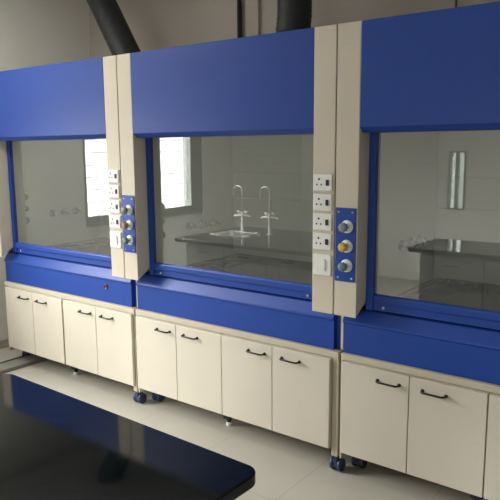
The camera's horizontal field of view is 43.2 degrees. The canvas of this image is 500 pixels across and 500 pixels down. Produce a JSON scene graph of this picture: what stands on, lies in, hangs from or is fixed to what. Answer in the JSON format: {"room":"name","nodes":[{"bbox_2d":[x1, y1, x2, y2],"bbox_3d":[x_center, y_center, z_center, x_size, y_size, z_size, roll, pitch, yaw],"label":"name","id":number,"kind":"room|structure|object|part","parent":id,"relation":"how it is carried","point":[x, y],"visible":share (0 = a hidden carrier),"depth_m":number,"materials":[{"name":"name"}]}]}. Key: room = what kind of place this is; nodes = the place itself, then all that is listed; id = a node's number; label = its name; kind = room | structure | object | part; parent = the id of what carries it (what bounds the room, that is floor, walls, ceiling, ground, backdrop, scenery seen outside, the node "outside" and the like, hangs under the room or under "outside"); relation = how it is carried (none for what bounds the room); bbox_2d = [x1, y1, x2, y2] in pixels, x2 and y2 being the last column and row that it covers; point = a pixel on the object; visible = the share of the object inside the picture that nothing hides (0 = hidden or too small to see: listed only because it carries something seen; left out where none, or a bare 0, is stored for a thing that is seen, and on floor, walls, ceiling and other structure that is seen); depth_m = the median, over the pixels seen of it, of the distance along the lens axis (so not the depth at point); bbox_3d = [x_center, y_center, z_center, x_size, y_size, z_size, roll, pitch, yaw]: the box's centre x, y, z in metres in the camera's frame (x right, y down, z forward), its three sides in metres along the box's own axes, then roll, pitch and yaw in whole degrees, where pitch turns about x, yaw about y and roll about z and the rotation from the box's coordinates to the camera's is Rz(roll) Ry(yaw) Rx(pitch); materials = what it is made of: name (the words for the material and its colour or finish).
{"room":"science laboratory","nodes":[
{"label":"science laboratory","id":0,"kind":"room"},
{"bbox_2d":[0,0,90,340],"bbox_3d":[-3.368,-0.450,3.710,0.200,3.100,6.020,6,11,37],"label":"wall","id":1,"kind":"structure","parent":0,"point":[33,33],"depth_m":5.41,"materials":[{"name":"white paint"}]},
{"bbox_2d":[0,338,8,348],"bbox_3d":[-3.273,1.055,3.887,0.012,0.070,6.020,6,11,37],"label":"baseboard","id":2,"kind":"structure","parent":1,"relation":"attached to","point":[3,343],"depth_m":5.40,"materials":[{"name":"beige tile"}]},
{"bbox_2d":[0,347,486,499],"bbox_3d":[-0.114,1.499,1.524,8.350,0.100,6.420,6,11,37],"label":"floor","id":3,"kind":"structure","parent":0,"point":[286,467],"depth_m":3.58,"materials":[{"name":"beige tile"}]},
{"bbox_2d":[0,354,48,373],"bbox_3d":[-2.298,0.988,4.385,0.205,0.030,2.800,6,11,37],"label":"bench","id":4,"kind":"object","parent":3,"relation":"on","point":[16,363],"depth_m":4.96,"materials":[{"name":"grey"}]},
{"bbox_2d":[5,286,78,374],"bbox_3d":[-1.476,0.590,4.975,0.716,0.616,0.575,6,11,37],"label":"base cabinet","id":5,"kind":"object","parent":3,"relation":"on","point":[35,321],"visible":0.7,"depth_m":4.74,"materials":[{"name":"beige laminate"}]},
{"bbox_3d":[-1.768,0.542,4.880,0.354,0.482,0.019,6,11,37],"label":"door","id":6,"kind":"part","parent":5,"relation":"part of","materials":[{"name":"beige laminate"}]},
{"bbox_3d":[-1.483,0.574,4.665,0.354,0.482,0.019,6,11,37],"label":"door","id":7,"kind":"part","parent":5,"relation":"part of","materials":[{"name":"beige laminate"}]},
{"bbox_2d":[0,55,146,403],"bbox_3d":[-1.103,-0.214,4.744,1.504,2.272,1.045,6,11,37],"label":"fume hood","id":8,"kind":"object","parent":3,"relation":"on","point":[61,217],"visible":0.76,"depth_m":4.55,"materials":[{"name":"blue paint"}]},
{"bbox_3d":[-1.904,-0.629,4.773,0.119,1.355,0.109,6,11,37],"label":"post","id":9,"kind":"part","parent":8,"relation":"part of","materials":[{"name":"beige metal"}]},
{"bbox_3d":[-1.359,-0.995,4.293,1.255,0.486,0.110,6,11,37],"label":"fascia panel","id":10,"kind":"part","parent":8,"relation":"part of","materials":[{"name":"blue metal"}]},
{"bbox_2d":[49,209,58,216],"bbox_3d":[-1.566,-0.295,5.085,0.080,0.060,0.060,6,11,37],"label":"outlet","id":11,"kind":"object","parent":8,"relation":"attached to","point":[52,212],"depth_m":5.09,"materials":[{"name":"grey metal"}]},
{"bbox_3d":[-1.321,-0.425,4.430,1.254,1.008,0.032,6,11,37],"label":"sash frame","id":12,"kind":"part","parent":8,"relation":"part of","materials":[{"name":"blue metal"}]},
{"bbox_2d":[61,208,69,215],"bbox_3d":[-1.500,-0.309,5.171,0.080,0.060,0.060,6,11,37],"label":"outlet","id":13,"kind":"object","parent":8,"relation":"attached to","point":[64,211],"depth_m":5.18,"materials":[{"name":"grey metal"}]},
{"bbox_2d":[21,237,110,267],"bbox_3d":[-1.061,0.021,4.843,1.231,0.055,0.810,6,11,37],"label":"countertop","id":14,"kind":"structure","parent":8,"relation":"on","point":[105,249],"depth_m":5.12,"materials":[{"name":"blue metal"}]},
{"bbox_2d":[72,207,80,213],"bbox_3d":[-1.433,-0.324,5.257,0.080,0.060,0.060,6,11,37],"label":"outlet","id":15,"kind":"object","parent":8,"relation":"attached to","point":[75,210],"depth_m":5.26,"materials":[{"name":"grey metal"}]},
{"bbox_2d":[69,241,105,247],"bbox_3d":[-1.351,-0.046,5.266,0.160,0.008,0.260,6,11,37],"label":"sink","id":16,"kind":"object","parent":8,"relation":"in","point":[81,244],"depth_m":5.27,"materials":[{"name":"black rubber"}]},
{"bbox_2d":[107,169,118,182],"bbox_3d":[-0.847,-0.457,3.910,0.104,0.080,0.011,6,11,37],"label":"power socket","id":17,"kind":"object","parent":8,"relation":"attached to","point":[112,174],"depth_m":3.91,"materials":[{"name":"grey plastic"}]},
{"bbox_2d":[86,0,140,55],"bbox_3d":[-1.091,-1.825,4.871,0.691,0.892,0.209,6,11,37],"label":"duct","id":18,"kind":"object","parent":8,"relation":"on","point":[108,15],"visible":0.82,"depth_m":4.76,"materials":[{"name":"black plastic"}]},
{"bbox_3d":[-0.809,-0.504,3.950,0.119,1.355,0.109,6,11,37],"label":"post","id":19,"kind":"part","parent":8,"relation":"part of","materials":[{"name":"beige metal"}]},
{"bbox_2d":[108,185,119,197],"bbox_3d":[-0.846,-0.364,3.925,0.104,0.080,0.011,6,11,37],"label":"power socket","id":20,"kind":"object","parent":8,"relation":"attached to","point":[113,190],"depth_m":3.92,"materials":[{"name":"grey plastic"}]},
{"bbox_2d":[108,200,120,212],"bbox_3d":[-0.845,-0.271,3.941,0.104,0.080,0.011,6,11,37],"label":"power socket","id":21,"kind":"object","parent":8,"relation":"attached to","point":[114,205],"depth_m":3.93,"materials":[{"name":"grey plastic"}]},
{"bbox_2d":[109,215,120,228],"bbox_3d":[-0.845,-0.177,3.955,0.104,0.080,0.011,6,11,37],"label":"power socket","id":22,"kind":"object","parent":8,"relation":"attached to","point":[114,220],"depth_m":3.95,"materials":[{"name":"grey plastic"}]},
{"bbox_2d":[110,231,121,248],"bbox_3d":[-0.844,-0.064,3.974,0.104,0.103,0.010,6,11,37],"label":"switch plate","id":23,"kind":"object","parent":8,"relation":"attached to","point":[115,236],"depth_m":3.96,"materials":[{"name":"white plastic"}]},
{"bbox_2d":[63,299,135,385],"bbox_3d":[-0.895,0.656,4.538,0.716,0.616,0.575,6,11,37],"label":"base cabinet","id":24,"kind":"object","parent":3,"relation":"on","point":[99,340],"visible":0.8,"depth_m":4.30,"materials":[{"name":"beige laminate"}]},
{"bbox_3d":[-1.187,0.608,4.443,0.354,0.482,0.019,6,11,37],"label":"door","id":25,"kind":"part","parent":24,"relation":"part of","materials":[{"name":"beige laminate"}]},
{"bbox_3d":[-0.966,0.451,4.213,0.128,0.018,0.033,6,11,37],"label":"handle","id":26,"kind":"part","parent":24,"relation":"part of","materials":[{"name":"black plastic"}]},
{"bbox_3d":[-0.902,0.640,4.228,0.354,0.482,0.019,6,11,37],"label":"door","id":27,"kind":"part","parent":24,"relation":"part of","materials":[{"name":"beige laminate"}]},
{"bbox_2d":[0,374,255,499],"bbox_3d":[-0.574,0.959,1.625,1.069,0.940,0.603,7,12,38],"label":"bench","id":28,"kind":"object","parent":3,"relation":"on","point":[55,445],"visible":1,"depth_m":1.51,"materials":[{"name":"black stone"}]},
{"bbox_2d":[135,315,232,425],"bbox_3d":[-0.295,0.725,4.087,0.716,0.616,0.575,6,11,37],"label":"base cabinet","id":29,"kind":"object","parent":3,"relation":"on","point":[183,363],"visible":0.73,"depth_m":3.85,"materials":[{"name":"beige laminate"}]},
{"bbox_3d":[-0.587,0.676,3.991,0.354,0.482,0.019,6,11,37],"label":"door","id":30,"kind":"part","parent":29,"relation":"part of","materials":[{"name":"beige laminate"}]},
{"bbox_3d":[-0.545,0.499,3.896,0.128,0.018,0.033,6,11,37],"label":"handle","id":31,"kind":"part","parent":29,"relation":"part of","materials":[{"name":"black plastic"}]},
{"bbox_3d":[-0.366,0.519,3.761,0.128,0.018,0.033,6,11,37],"label":"handle","id":32,"kind":"part","parent":29,"relation":"part of","materials":[{"name":"black plastic"}]},
{"bbox_3d":[-0.302,0.709,3.777,0.354,0.482,0.019,6,11,37],"label":"door","id":33,"kind":"part","parent":29,"relation":"part of","materials":[{"name":"beige laminate"}]},
{"bbox_2d":[117,24,345,471],"bbox_3d":[0.091,-0.078,3.846,1.504,2.272,1.045,6,11,37],"label":"fume hood","id":34,"kind":"object","parent":3,"relation":"on","point":[228,147],"visible":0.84,"depth_m":3.69,"materials":[{"name":"blue paint"}]},
{"bbox_3d":[-0.762,-0.148,3.842,0.046,0.046,0.024,6,11,37],"label":"valve knob","id":35,"kind":"part","parent":34,"relation":"part of","materials":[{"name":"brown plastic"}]},
{"bbox_3d":[-0.763,-0.240,3.827,0.046,0.046,0.024,6,11,37],"label":"valve knob","id":36,"kind":"part","parent":34,"relation":"part of","materials":[{"name":"grey plastic"}]},
{"bbox_3d":[-0.761,-0.056,3.857,0.046,0.046,0.024,6,11,37],"label":"valve knob","id":37,"kind":"part","parent":34,"relation":"part of","materials":[{"name":"teal plastic"}]},
{"bbox_3d":[-0.743,-0.159,3.883,0.108,0.352,0.006,6,11,37],"label":"valve plate","id":38,"kind":"part","parent":34,"relation":"part of","materials":[{"name":"blue metal"}]},
{"bbox_3d":[-0.710,-0.493,3.875,0.119,1.355,0.109,6,11,37],"label":"post","id":39,"kind":"part","parent":34,"relation":"part of","materials":[{"name":"beige metal"}]},
{"bbox_2d":[186,221,198,229],"bbox_3d":[-0.372,-0.159,4.186,0.080,0.060,0.060,6,11,37],"label":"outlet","id":40,"kind":"object","parent":34,"relation":"attached to","point":[190,225],"depth_m":4.19,"materials":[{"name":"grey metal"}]},
{"bbox_2d":[197,220,209,227],"bbox_3d":[-0.306,-0.173,4.273,0.080,0.060,0.060,6,11,37],"label":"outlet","id":41,"kind":"object","parent":34,"relation":"attached to","point":[201,223],"depth_m":4.28,"materials":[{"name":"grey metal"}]},
{"bbox_2d":[208,218,219,226],"bbox_3d":[-0.239,-0.188,4.359,0.080,0.060,0.060,6,11,37],"label":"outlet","id":42,"kind":"object","parent":34,"relation":"attached to","point":[212,222],"depth_m":4.36,"materials":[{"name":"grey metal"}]},
{"bbox_3d":[-0.166,-0.859,3.394,1.255,0.486,0.110,6,11,37],"label":"fascia panel","id":43,"kind":"part","parent":34,"relation":"part of","materials":[{"name":"blue metal"}]},
{"bbox_2d":[206,259,247,267],"bbox_3d":[-0.157,0.090,4.368,0.160,0.008,0.260,6,11,37],"label":"sink","id":44,"kind":"object","parent":34,"relation":"in","point":[218,263],"depth_m":4.37,"materials":[{"name":"grey metal"}]},
{"bbox_3d":[-0.127,-0.289,3.532,1.254,1.008,0.032,6,11,37],"label":"sash frame","id":45,"kind":"part","parent":34,"relation":"part of","materials":[{"name":"blue metal"}]},
{"bbox_2d":[157,254,312,300],"bbox_3d":[0.133,0.157,3.945,1.231,0.055,0.810,6,11,37],"label":"countertop","id":46,"kind":"structure","parent":34,"relation":"on","point":[258,266],"depth_m":4.19,"materials":[{"name":"blue metal"}]},
{"bbox_3d":[0.136,-0.391,3.867,1.492,1.562,0.875,6,11,37],"label":"casing","id":47,"kind":"part","parent":34,"relation":"part of","materials":[{"name":"blue metal"}]},
{"bbox_2d":[276,0,311,32],"bbox_3d":[0.268,-1.650,3.852,0.226,0.827,0.226,6,11,37],"label":"duct","id":48,"kind":"object","parent":34,"relation":"on","point":[291,14],"visible":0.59,"depth_m":3.80,"materials":[{"name":"black rubber"}]},
{"bbox_2d":[312,253,331,275],"bbox_3d":[0.350,0.072,3.076,0.104,0.103,0.010,6,11,37],"label":"switch plate","id":49,"kind":"object","parent":34,"relation":"attached to","point":[322,262],"depth_m":3.07,"materials":[{"name":"white plastic"}]},
{"bbox_2d":[313,232,331,249],"bbox_3d":[0.349,-0.042,3.057,0.104,0.080,0.011,6,11,37],"label":"power socket","id":50,"kind":"object","parent":34,"relation":"attached to","point":[321,240],"depth_m":3.05,"materials":[{"name":"grey plastic"}]},
{"bbox_2d":[313,213,331,230],"bbox_3d":[0.348,-0.135,3.042,0.104,0.080,0.011,6,11,37],"label":"power socket","id":51,"kind":"object","parent":34,"relation":"attached to","point":[321,221],"depth_m":3.04,"materials":[{"name":"grey plastic"}]},
{"bbox_2d":[313,194,331,210],"bbox_3d":[0.348,-0.228,3.027,0.104,0.080,0.011,6,11,37],"label":"power socket","id":52,"kind":"object","parent":34,"relation":"attached to","point":[321,202],"depth_m":3.02,"materials":[{"name":"grey plastic"}]},
{"bbox_2d":[313,174,332,190],"bbox_3d":[0.347,-0.322,3.012,0.104,0.080,0.011,6,11,37],"label":"power socket","id":53,"kind":"object","parent":34,"relation":"attached to","point":[321,182],"depth_m":3.01,"materials":[{"name":"grey plastic"}]},
{"bbox_2d":[322,259,324,270],"bbox_3d":[0.356,0.073,3.061,0.018,0.056,0.006,6,11,37],"label":"rocker switch","id":54,"kind":"object","parent":34,"relation":"attached to","point":[323,260],"depth_m":3.06,"materials":[{"name":"white plastic"}]},
{"bbox_3d":[0.384,-0.368,3.051,0.119,1.355,0.109,6,11,37],"label":"post","id":55,"kind":"part","parent":34,"relation":"part of","materials":[{"name":"beige metal"}]},
{"bbox_2d":[221,334,340,447],"bbox_3d":[0.275,0.790,3.657,0.716,0.616,0.575,6,11,37],"label":"base cabinet","id":56,"kind":"object","parent":3,"relation":"on","point":[283,390],"visible":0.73,"depth_m":3.42,"materials":[{"name":"beige laminate"}]},
{"bbox_3d":[-0.017,0.741,3.562,0.354,0.482,0.019,6,11,37],"label":"door","id":57,"kind":"part","parent":56,"relation":"part of","materials":[{"name":"beige laminate"}]},
{"bbox_3d":[0.026,0.564,3.467,0.128,0.018,0.033,6,11,37],"label":"handle","id":58,"kind":"part","parent":56,"relation":"part of","materials":[{"name":"black plastic"}]},
{"bbox_3d":[0.205,0.584,3.332,0.128,0.018,0.033,6,11,37],"label":"handle","id":59,"kind":"part","parent":56,"relation":"part of","materials":[{"name":"black plastic"}]},
{"bbox_3d":[0.269,0.774,3.347,0.354,0.482,0.019,6,11,37],"label":"door","id":60,"kind":"part","parent":56,"relation":"part of","materials":[{"name":"beige laminate"}]},
{"bbox_2d":[340,360,490,499],"bbox_3d":[0.898,0.861,3.188,0.716,0.616,0.575,6,11,37],"label":"base cabinet","id":61,"kind":"object","parent":3,"relation":"on","point":[435,431],"visible":0.84,"depth_m":2.95,"materials":[{"name":"beige laminate"}]},
{"bbox_3d":[0.606,0.812,3.093,0.354,0.482,0.019,6,11,37],"label":"door","id":62,"kind":"part","parent":61,"relation":"part of","materials":[{"name":"beige laminate"}]},
{"bbox_3d":[0.649,0.635,2.998,0.128,0.018,0.033,6,11,37],"label":"handle","id":63,"kind":"part","parent":61,"relation":"part of","materials":[{"name":"black plastic"}]},
{"bbox_3d":[0.828,0.655,2.863,0.128,0.018,0.033,6,11,37],"label":"handle","id":64,"kind":"part","parent":61,"relation":"part of","materials":[{"name":"black plastic"}]},
{"bbox_3d":[0.892,0.845,2.879,0.354,0.482,0.019,6,11,37],"label":"door","id":65,"kind":"part","parent":61,"relation":"part of","materials":[{"name":"beige laminate"}]},
{"bbox_2d":[334,1,499,468],"bbox_3d":[1.285,0.058,2.947,1.504,2.272,1.045,6,11,37],"label":"fume hood","id":66,"kind":"object","parent":3,"relation":"on","point":[417,287],"visible":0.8,"depth_m":2.96,"materials":[{"name":"blue paint"}]},
{"bbox_3d":[0.432,0.080,2.958,0.046,0.046,0.024,6,11,37],"label":"valve knob","id":67,"kind":"part","parent":66,"relation":"part of","materials":[{"name":"teal plastic"}]},
{"bbox_3d":[0.431,-0.012,2.944,0.046,0.046,0.024,6,11,37],"label":"valve knob","id":68,"kind":"part","parent":66,"relation":"part of","materials":[{"name":"yellow plastic"}]},
{"bbox_3d":[0.431,-0.104,2.929,0.046,0.046,0.024,6,11,37],"label":"valve knob","id":69,"kind":"part","parent":66,"relation":"part of","materials":[{"name":"grey plastic"}]},
{"bbox_3d":[0.451,-0.023,2.985,0.108,0.352,0.006,6,11,37],"label":"valve plate","id":70,"kind":"part","parent":66,"relation":"part of","materials":[{"name":"blue metal"}]},
{"bbox_3d":[0.484,-0.357,2.977,0.119,1.355,0.109,6,11,37],"label":"post","id":71,"kind":"part","parent":66,"relation":"part of","materials":[{"name":"beige metal"}]},
{"bbox_2d":[398,239,414,250],"bbox_3d":[0.821,-0.023,3.288,0.080,0.060,0.060,6,11,37],"label":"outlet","id":72,"kind":"object","parent":66,"relation":"attached to","point":[402,245],"depth_m":3.29,"materials":[{"name":"grey plastic"}]},
{"bbox_2d":[407,237,423,245],"bbox_3d":[0.888,-0.037,3.375,0.080,0.060,0.060,6,11,37],"label":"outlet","id":73,"kind":"object","parent":66,"relation":"attached to","point":[409,239],"depth_m":3.37,"materials":[{"name":"grey plastic"}]},
{"bbox_2d":[415,235,431,243],"bbox_3d":[0.954,-0.052,3.461,0.080,0.060,0.060,6,11,37],"label":"outlet","id":74,"kind":"object","parent":66,"relation":"attached to","point":[423,240],"depth_m":3.46,"materials":[{"name":"grey plastic"}]},
{"bbox_3d":[1.028,-0.724,2.496,1.255,0.486,0.110,6,11,37],"label":"fascia panel","id":75,"kind":"part","parent":66,"relation":"part of","materials":[{"name":"blue metal"}]},
{"bbox_3d":[1.067,-0.153,2.634,1.254,1.008,0.032,6,11,37],"label":"sash frame","id":76,"kind":"part","parent":66,"relation":"part of","materials":[{"name":"blue metal"}]},
{"bbox_2d":[373,278,499,330],"bbox_3d":[1.326,0.293,3.047,1.231,0.055,0.810,6,11,37],"label":"countertop","id":77,"kind":"structure","parent":66,"relation":"on","point":[479,295],"depth_m":3.37,"materials":[{"name":"blue metal"}]},
{"bbox_2d":[416,285,460,297],"bbox_3d":[1.036,0.226,3.470,0.160,0.008,0.260,6,11,37],"label":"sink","id":78,"kind":"object","parent":66,"relation":"in","point":[433,291],"depth_m":3.47,"materials":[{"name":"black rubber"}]},
{"bbox_2d":[484,393,499,499],"bbox_3d":[1.471,0.926,2.757,0.716,0.616,0.575,6,11,37],"label":"base cabinet","id":79,"kind":"object","parent":3,"relation":"on","point":[492,469],"visible":1,"depth_m":2.74,"materials":[{"name":"beige laminate"}]},
{"bbox_2d":[89,0,499,58],"bbox_3d":[1.758,-0.488,3.711,8.350,3.100,0.200,6,11,37],"label":"wall","id":80,"kind":"structure","parent":0,"point":[153,24],"depth_m":4.96,"materials":[{"name":"white paint"}]},
{"bbox_2d":[237,0,241,37],"bbox_3d":[-0.070,-0.669,4.920,0.038,3.100,0.038,6,11,37],"label":"vertical pipe","id":81,"kind":"object","parent":80,"relation":"attached to","point":[239,2],"visible":0.02,"depth_m":4.73,"materials":[{"name":"black"}]},
{"bbox_2d":[245,0,260,36],"bbox_3d":[0.029,-0.662,4.869,0.120,3.100,0.030,6,11,37],"label":"trim","id":82,"kind":"structure","parent":80,"relation":"attached to","point":[252,7],"depth_m":4.68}
]}

